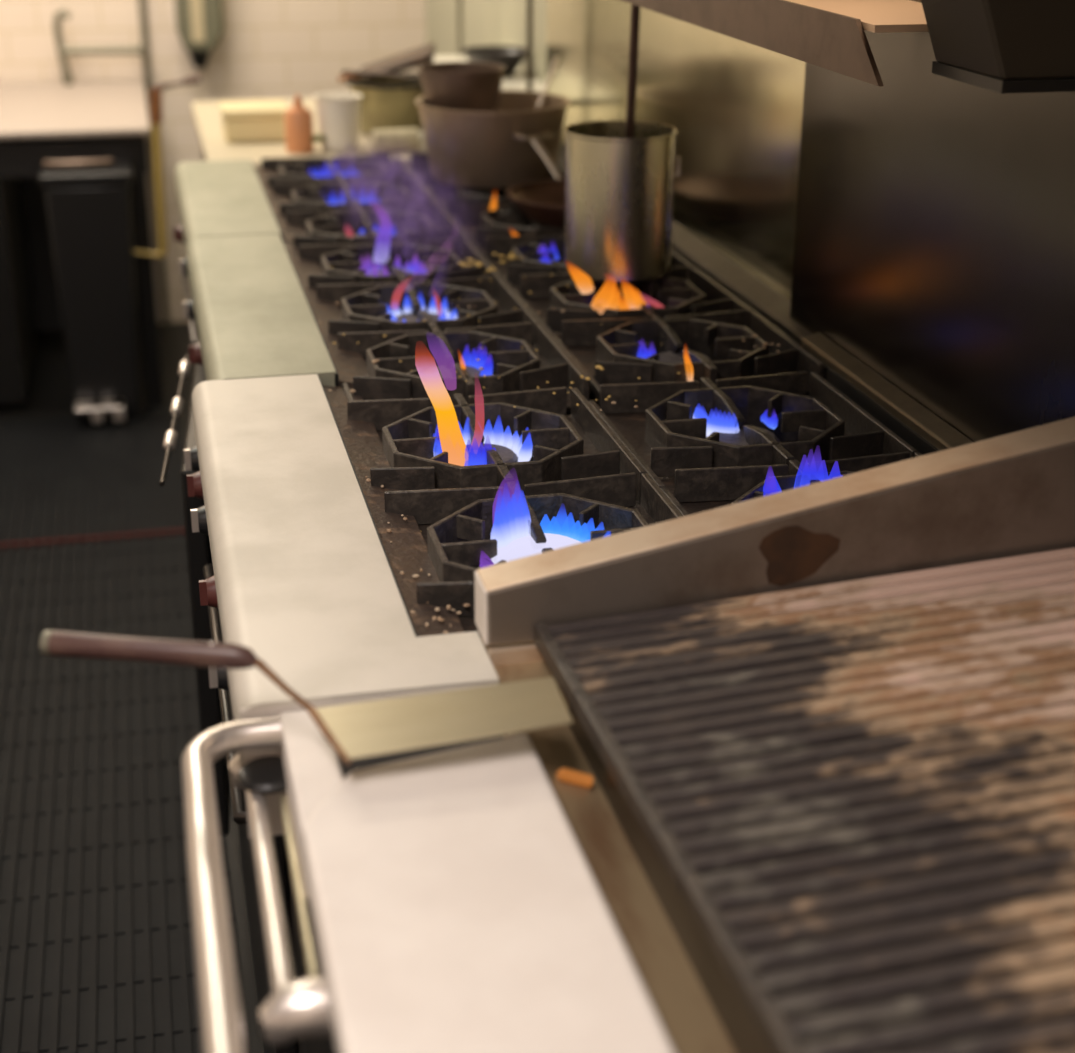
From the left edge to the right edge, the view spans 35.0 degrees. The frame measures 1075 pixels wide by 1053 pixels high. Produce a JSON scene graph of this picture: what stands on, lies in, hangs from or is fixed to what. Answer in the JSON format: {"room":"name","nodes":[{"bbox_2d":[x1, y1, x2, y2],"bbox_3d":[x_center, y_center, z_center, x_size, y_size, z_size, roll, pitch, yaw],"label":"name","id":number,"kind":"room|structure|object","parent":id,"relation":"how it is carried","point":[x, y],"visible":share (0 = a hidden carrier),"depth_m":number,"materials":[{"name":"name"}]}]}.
{"room":"commercial kitchen","nodes":[
{"label":"commercial kitchen","id":0,"kind":"room"},
{"bbox_2d":[0,321,264,1052],"bbox_3d":[-1.185,0.680,2.711,3.500,0.100,7.350,-5,23,-12],"label":"floor","id":1,"kind":"structure","parent":0,"point":[49,393],"depth_m":5.18,"materials":[{"name":"grey tile"}]},
{"bbox_2d":[0,80,163,407],"bbox_3d":[-1.847,-0.865,5.252,1.325,0.838,1.010,-5,23,-12],"label":"work table","id":2,"kind":"object","parent":1,"relation":"on","point":[50,121],"depth_m":5.04,"materials":[{"name":"silver metal"}]},
{"bbox_2d":[0,80,150,139],"bbox_3d":[-1.845,-1.242,5.099,1.325,0.023,1.010,-5,23,-12],"label":"countertop","id":3,"kind":"structure","parent":2,"relation":"on","point":[89,108],"depth_m":5.06,"materials":[{"name":"white stone"}]},
{"bbox_2d":[39,158,140,422],"bbox_3d":[-1.279,-0.706,4.951,0.250,0.777,0.405,-5,23,-12],"label":"bin","id":4,"kind":"object","parent":1,"relation":"on","point":[88,207],"visible":0.91,"depth_m":4.81,"materials":[{"name":"black plastic"}]},
{"bbox_2d":[0,410,184,542],"bbox_3d":[-1.591,-0.115,4.503,1.290,0.016,0.950,-5,23,-12],"label":"floor mat","id":5,"kind":"object","parent":1,"relation":"on","point":[62,478],"visible":0.88,"depth_m":4.53,"materials":[{"name":"rubber"}]},
{"bbox_2d":[0,529,249,1052],"bbox_3d":[-1.011,0.835,2.173,1.290,0.018,4.186,-5,23,-12],"label":"floor mat","id":6,"kind":"object","parent":1,"relation":"on","point":[98,954],"visible":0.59,"depth_m":3.00,"materials":[{"name":"rubber"}]},
{"bbox_2d":[191,98,426,167],"bbox_3d":[-0.460,-0.602,4.524,0.800,0.915,1.000,-5,23,-12],"label":"prep table","id":7,"kind":"object","parent":1,"relation":"on","point":[207,116],"visible":0.18,"depth_m":4.06,"materials":[{"name":"beige"}]},
{"bbox_2d":[133,75,200,258],"bbox_3d":[-1.048,-1.000,4.769,0.242,0.508,0.030,-5,23,-12],"label":"gas hose","id":8,"kind":"object","parent":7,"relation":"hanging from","point":[156,92],"visible":1,"depth_m":4.75,"materials":[{"name":"brown"}]},
{"bbox_2d":[218,100,287,142],"bbox_3d":[-0.690,-0.988,4.154,0.162,0.077,0.172,-5,23,-12],"label":"food box","id":9,"kind":"object","parent":7,"relation":"on","point":[248,120],"visible":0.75,"depth_m":4.08,"materials":[{"name":"beige plastic"}]},
{"bbox_2d":[284,94,325,153],"bbox_3d":[-0.543,-0.940,3.967,0.091,0.130,0.066,-5,23,-12],"label":"bottle","id":10,"kind":"object","parent":7,"relation":"on","point":[300,138],"visible":1,"depth_m":3.94,"materials":[{"name":"brown plastic"}]},
{"bbox_2d":[313,92,361,150],"bbox_3d":[-0.467,-0.950,4.003,0.114,0.122,0.114,-5,23,-12],"label":"cup","id":11,"kind":"object","parent":7,"relation":"on","point":[338,113],"visible":1,"depth_m":3.97,"materials":[{"name":"white"}]},
{"bbox_2d":[346,72,423,135],"bbox_3d":[-0.358,-1.041,4.215,0.228,0.132,0.228,-5,23,-12],"label":"pan","id":12,"kind":"object","parent":7,"relation":"on","point":[386,102],"visible":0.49,"depth_m":4.14,"materials":[{"name":"green metal"}]},
{"bbox_2d":[338,43,435,81],"bbox_3d":[-0.372,-1.138,4.189,0.238,0.086,0.143,0,22,-1],"label":"skillet","id":13,"kind":"object","parent":12,"relation":"on","point":[425,54],"visible":0.87,"depth_m":4.15,"materials":[{"name":"metal"}]},
{"bbox_2d":[371,128,419,152],"bbox_3d":[-0.332,-0.900,3.974,0.116,0.055,0.054,-7,23,-17],"label":"roll","id":14,"kind":"object","parent":7,"relation":"on","point":[407,139],"visible":1,"depth_m":3.95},
{"bbox_2d":[418,131,426,151],"bbox_3d":[-0.255,-0.900,3.988,0.060,0.042,0.060,-5,23,-12],"label":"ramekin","id":15,"kind":"object","parent":7,"relation":"on","point":[422,147],"visible":0.38,"depth_m":3.97,"materials":[{"name":"white"}]},
{"bbox_2d":[173,143,565,344],"bbox_3d":[-0.284,-0.253,3.630,0.901,0.944,0.890,-5,23,-12],"label":"gas range","id":16,"kind":"object","parent":1,"relation":"on","point":[221,197],"depth_m":3.37,"materials":[{"name":"grey metal"}]},
{"bbox_2d":[309,164,359,176],"bbox_3d":[-0.436,-0.785,3.684,0.122,0.094,0.124,-5,23,-12],"label":"flame","id":17,"kind":"object","parent":16,"relation":"on","point":[326,173],"visible":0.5,"depth_m":3.73,"materials":[{"name":"blue"}]},
{"bbox_2d":[326,191,379,203],"bbox_3d":[-0.358,-0.685,3.409,0.165,0.119,0.120,16,27,34],"label":"flame","id":18,"kind":"object","parent":16,"relation":"on","point":[371,197],"visible":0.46,"depth_m":3.47,"materials":[{"name":"blue"}]},
{"bbox_2d":[345,226,395,236],"bbox_3d":[-0.290,-0.607,3.187,0.165,0.142,0.086,-7,23,-18],"label":"flame","id":19,"kind":"object","parent":16,"relation":"on","point":[349,232],"visible":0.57,"depth_m":3.19,"materials":[{"name":"blue"}]},
{"bbox_2d":[415,90,570,188],"bbox_3d":[-0.092,-0.808,3.556,0.322,0.159,0.322,6,23,15],"label":"cooking pot","id":20,"kind":"object","parent":16,"relation":"on","point":[495,149],"visible":0.9,"depth_m":3.45,"materials":[{"name":"metal"}]},
{"bbox_2d":[341,61,505,111],"bbox_3d":[-0.223,-0.925,3.572,0.341,0.087,0.184,14,26,30],"label":"saucepan","id":21,"kind":"object","parent":20,"relation":"in","point":[454,85],"visible":0.92,"depth_m":3.48,"materials":[{"name":"metal"}]},
{"bbox_2d":[537,56,558,109],"bbox_3d":[0.004,-0.915,3.656,0.063,0.154,0.262,6,23,13],"label":"ladle","id":22,"kind":"object","parent":20,"relation":"in","point":[549,79],"visible":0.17,"depth_m":3.67,"materials":[{"name":"silver metal"}]},
{"bbox_2d":[490,197,495,210],"bbox_3d":[-0.086,-0.627,3.321,0.013,0.063,0.021,-5,23,-12],"label":"flame","id":23,"kind":"object","parent":16,"relation":"on","point":[493,203],"visible":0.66,"depth_m":3.31,"materials":[{"name":"orange"}]},
{"bbox_2d":[506,137,564,227],"bbox_3d":[0.054,-0.643,3.213,0.335,0.113,0.276,15,26,32],"label":"frying pan","id":24,"kind":"object","parent":16,"relation":"on","point":[542,202],"visible":0.44,"depth_m":3.27,"materials":[{"name":"brown metal"}]},
{"bbox_2d":[159,219,824,835],"bbox_3d":[-0.130,0.053,2.880,0.966,0.944,0.990,-5,23,-12],"label":"gas range","id":25,"kind":"object","parent":1,"relation":"on","point":[251,310],"depth_m":2.55,"materials":[{"name":"grey metal"}]},
{"bbox_2d":[360,220,426,275],"bbox_3d":[-0.247,-0.485,2.895,0.120,0.136,0.134,-5,23,-12],"label":"flame","id":26,"kind":"object","parent":25,"relation":"on","point":[383,240],"visible":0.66,"depth_m":2.92,"materials":[{"name":"purple"}]},
{"bbox_2d":[386,285,456,321],"bbox_3d":[-0.175,-0.387,2.633,0.137,0.154,0.137,-5,23,-12],"label":"flame","id":27,"kind":"object","parent":25,"relation":"on","point":[435,307],"visible":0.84,"depth_m":2.64,"materials":[{"name":"blue"}]},
{"bbox_2d":[460,349,492,375],"bbox_3d":[-0.085,-0.231,2.367,0.047,0.065,0.126,0,22,-1],"label":"flame","id":28,"kind":"object","parent":25,"relation":"on","point":[468,359],"visible":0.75,"depth_m":2.40,"materials":[{"name":"blue"}]},
{"bbox_2d":[458,252,603,380],"bbox_3d":[-0.009,-0.333,2.596,0.112,0.008,0.743,-5,23,-12],"label":"crumbs","id":29,"kind":"object","parent":25,"relation":"on","point":[477,263],"visible":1,"depth_m":2.86,"materials":[{"name":"brown food"}]},
{"bbox_2d":[538,248,558,262],"bbox_3d":[0.017,-0.468,2.971,0.036,0.049,0.094,2,22,5],"label":"flame","id":30,"kind":"object","parent":25,"relation":"on","point":[544,259],"visible":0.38,"depth_m":2.99,"materials":[{"name":"blue"}]},
{"bbox_2d":[372,305,802,410],"bbox_3d":[0.045,-0.251,2.396,0.533,0.006,0.422,15,26,31],"label":"crumbs","id":31,"kind":"object","parent":25,"relation":"on","point":[563,310],"visible":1,"depth_m":2.41,"materials":[{"name":"food"}]},
{"bbox_2d":[569,268,663,314],"bbox_3d":[0.122,-0.362,2.637,0.162,0.109,0.086,-5,23,-12],"label":"flame","id":32,"kind":"object","parent":25,"relation":"on","point":[608,296],"visible":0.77,"depth_m":2.61,"materials":[{"name":"orange"}]},
{"bbox_2d":[564,120,680,284],"bbox_3d":[0.132,-0.527,2.768,0.180,0.234,0.180,6,23,15],"label":"stock pot","id":33,"kind":"object","parent":25,"relation":"on","point":[619,190],"visible":0.91,"depth_m":2.71,"materials":[{"name":"metal"}]},
{"bbox_2d":[625,4,639,138],"bbox_3d":[0.144,-0.755,2.717,0.054,0.674,0.034,-5,23,-12],"label":"paddle","id":34,"kind":"object","parent":33,"relation":"in","point":[635,10],"visible":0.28,"depth_m":2.72,"materials":[{"name":"brown"}]},
{"bbox_2d":[637,348,655,357],"bbox_3d":[0.155,-0.251,2.441,0.031,0.046,0.069,-1,22,-4],"label":"flame","id":35,"kind":"object","parent":25,"relation":"on","point":[642,352],"visible":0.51,"depth_m":2.42,"materials":[{"name":"blue"}]},
{"bbox_2d":[184,332,973,1052],"bbox_3d":[0.066,0.366,2.111,0.906,0.946,0.932,-5,23,-12],"label":"gas range","id":36,"kind":"object","parent":1,"relation":"on","point":[301,576],"depth_m":1.94,"materials":[{"name":"grey metal"}]},
{"bbox_2d":[318,302,469,633],"bbox_3d":[-0.270,-0.117,2.128,0.213,0.009,1.252,-5,23,-12],"label":"crumbs","id":37,"kind":"object","parent":36,"relation":"on","point":[448,607],"visible":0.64,"depth_m":1.66,"materials":[{"name":"beige food"}]},
{"bbox_2d":[417,365,532,465],"bbox_3d":[-0.078,-0.154,2.044,0.146,0.166,0.119,-5,23,-12],"label":"flame","id":38,"kind":"object","parent":36,"relation":"on","point":[452,439],"visible":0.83,"depth_m":2.02,"materials":[{"name":"orange"}]},
{"bbox_2d":[331,262,680,407],"bbox_3d":[-0.049,-0.229,2.389,0.455,0.041,1.096,-5,23,-12],"label":"crumbs","id":39,"kind":"object","parent":36,"relation":"on","point":[538,387],"visible":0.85,"depth_m":2.34,"materials":[{"name":"brown food"}]},
{"bbox_2d":[479,488,609,567],"bbox_3d":[0.005,0.000,1.771,0.140,0.090,0.128,-5,23,-12],"label":"flame","id":40,"kind":"object","parent":36,"relation":"on","point":[511,529],"visible":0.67,"depth_m":1.79,"materials":[{"name":"blue"}]},
{"bbox_2d":[684,353,777,436],"bbox_3d":[0.241,-0.180,2.241,0.110,0.070,0.222,-5,23,-12],"label":"flame","id":41,"kind":"object","parent":36,"relation":"on","point":[715,423],"visible":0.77,"depth_m":2.16,"materials":[{"name":"blue"}]},
{"bbox_2d":[763,464,842,495],"bbox_3d":[0.292,-0.046,1.903,0.120,0.076,0.053,-14,26,-32],"label":"flame","id":42,"kind":"object","parent":36,"relation":"on","point":[806,473],"visible":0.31,"depth_m":1.92,"materials":[{"name":"blue"}]},
{"bbox_2d":[181,417,1074,1052],"bbox_3d":[0.296,0.634,1.068,0.939,0.979,1.454,-5,23,-12],"label":"griddle","id":43,"kind":"object","parent":1,"relation":"on","point":[502,893],"depth_m":1.26,"materials":[{"name":"grey metal"}]},
{"bbox_2d":[237,756,286,793],"bbox_3d":[-0.225,0.207,1.428,0.054,0.009,0.054,-5,23,-12],"label":"knob","id":44,"kind":"object","parent":43,"relation":"attached to","point":[263,774],"depth_m":1.42,"materials":[{"name":"black plastic"}]},
{"bbox_2d":[40,630,572,763],"bbox_3d":[-0.185,0.129,1.339,0.426,0.061,0.126,0,22,-1],"label":"spatula","id":45,"kind":"object","parent":43,"relation":"on","point":[391,725],"visible":1,"depth_m":1.35,"materials":[{"name":"metal"}]},
{"bbox_2d":[556,768,592,787],"bbox_3d":[0.031,0.204,1.385,0.030,0.020,0.011,-5,23,-12],"label":"scrap","id":46,"kind":"object","parent":43,"relation":"on","point":[565,778],"depth_m":1.38,"materials":[{"name":"orange food"}]},
{"bbox_2d":[0,0,425,322],"bbox_3d":[-1.987,-1.990,5.412,3.500,2.800,0.150,-5,23,-12],"label":"wall","id":47,"kind":"structure","parent":0,"point":[265,49],"depth_m":5.75,"materials":[{"name":"beige tile"}]},
{"bbox_2d":[53,8,147,84],"bbox_3d":[-1.427,-1.571,5.586,0.298,0.257,0.100,-5,23,-12],"label":"faucet","id":48,"kind":"object","parent":47,"relation":"attached to","point":[63,51],"visible":0.94,"depth_m":5.54,"materials":[{"name":"silver metal"}]},
{"bbox_2d":[138,0,170,324],"bbox_3d":[-1.297,-2.011,5.475,0.024,2.800,0.023,-5,23,-12],"label":"trim","id":49,"kind":"structure","parent":47,"relation":"attached to","point":[141,3],"depth_m":5.73,"materials":[{"name":"silver metal"}]},
{"bbox_2d":[174,0,223,67],"bbox_3d":[-1.115,-1.732,5.592,0.150,0.444,0.102,-5,23,-12],"label":"soap dispenser","id":50,"kind":"object","parent":47,"relation":"attached to","point":[199,23],"visible":1,"depth_m":5.58,"materials":[{"name":"silver metal"}]},
{"bbox_2d":[425,0,546,84],"bbox_3d":[0.485,-0.771,2.451,0.120,2.800,7.200,-5,23,-12],"label":"wall","id":51,"kind":"structure","parent":0,"point":[485,22],"depth_m":4.81,"materials":[{"name":"beige tile"}]},
{"bbox_2d":[433,0,544,91],"bbox_3d":[-0.105,-1.402,4.238,0.180,0.784,0.887,-5,23,-12],"label":"wall rack","id":52,"kind":"object","parent":51,"relation":"attached to","point":[519,80],"visible":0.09,"depth_m":4.20,"materials":[{"name":"white metal"}]},
{"bbox_2d":[461,46,526,76],"bbox_3d":[-0.107,-1.186,4.352,0.178,0.062,0.178,-5,23,-12],"label":"bowl","id":53,"kind":"object","parent":52,"relation":"on","point":[511,57],"visible":0.7,"depth_m":4.31,"materials":[{"name":"grey metal"}]},
{"bbox_2d":[547,0,805,300],"bbox_3d":[0.228,-0.785,3.278,0.032,2.200,1.703,-5,23,-12],"label":"wall panel","id":54,"kind":"object","parent":51,"relation":"attached to","point":[735,106],"visible":0.14,"depth_m":2.94,"materials":[{"name":"metal"}]},
{"bbox_2d":[621,0,928,86],"bbox_3d":[0.198,-0.891,2.844,0.192,0.123,2.275,-5,23,-12],"label":"shelf","id":55,"kind":"object","parent":54,"relation":"attached to","point":[827,34],"visible":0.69,"depth_m":2.00,"materials":[{"name":"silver metal"}]},
{"bbox_2d":[790,0,1074,441],"bbox_3d":[0.739,0.075,1.173,0.058,2.200,2.955,-5,23,-12],"label":"wall panel","id":56,"kind":"object","parent":51,"relation":"attached to","point":[934,243],"visible":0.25,"depth_m":2.05,"materials":[{"name":"metal"}]},
{"bbox_2d":[921,0,1074,93],"bbox_3d":[0.447,-0.602,1.649,0.219,0.337,0.155,-5,23,-12],"label":"range hood","id":57,"kind":"object","parent":56,"relation":"attached to","point":[1000,46],"visible":1,"depth_m":1.64,"materials":[{"name":"black metal"}]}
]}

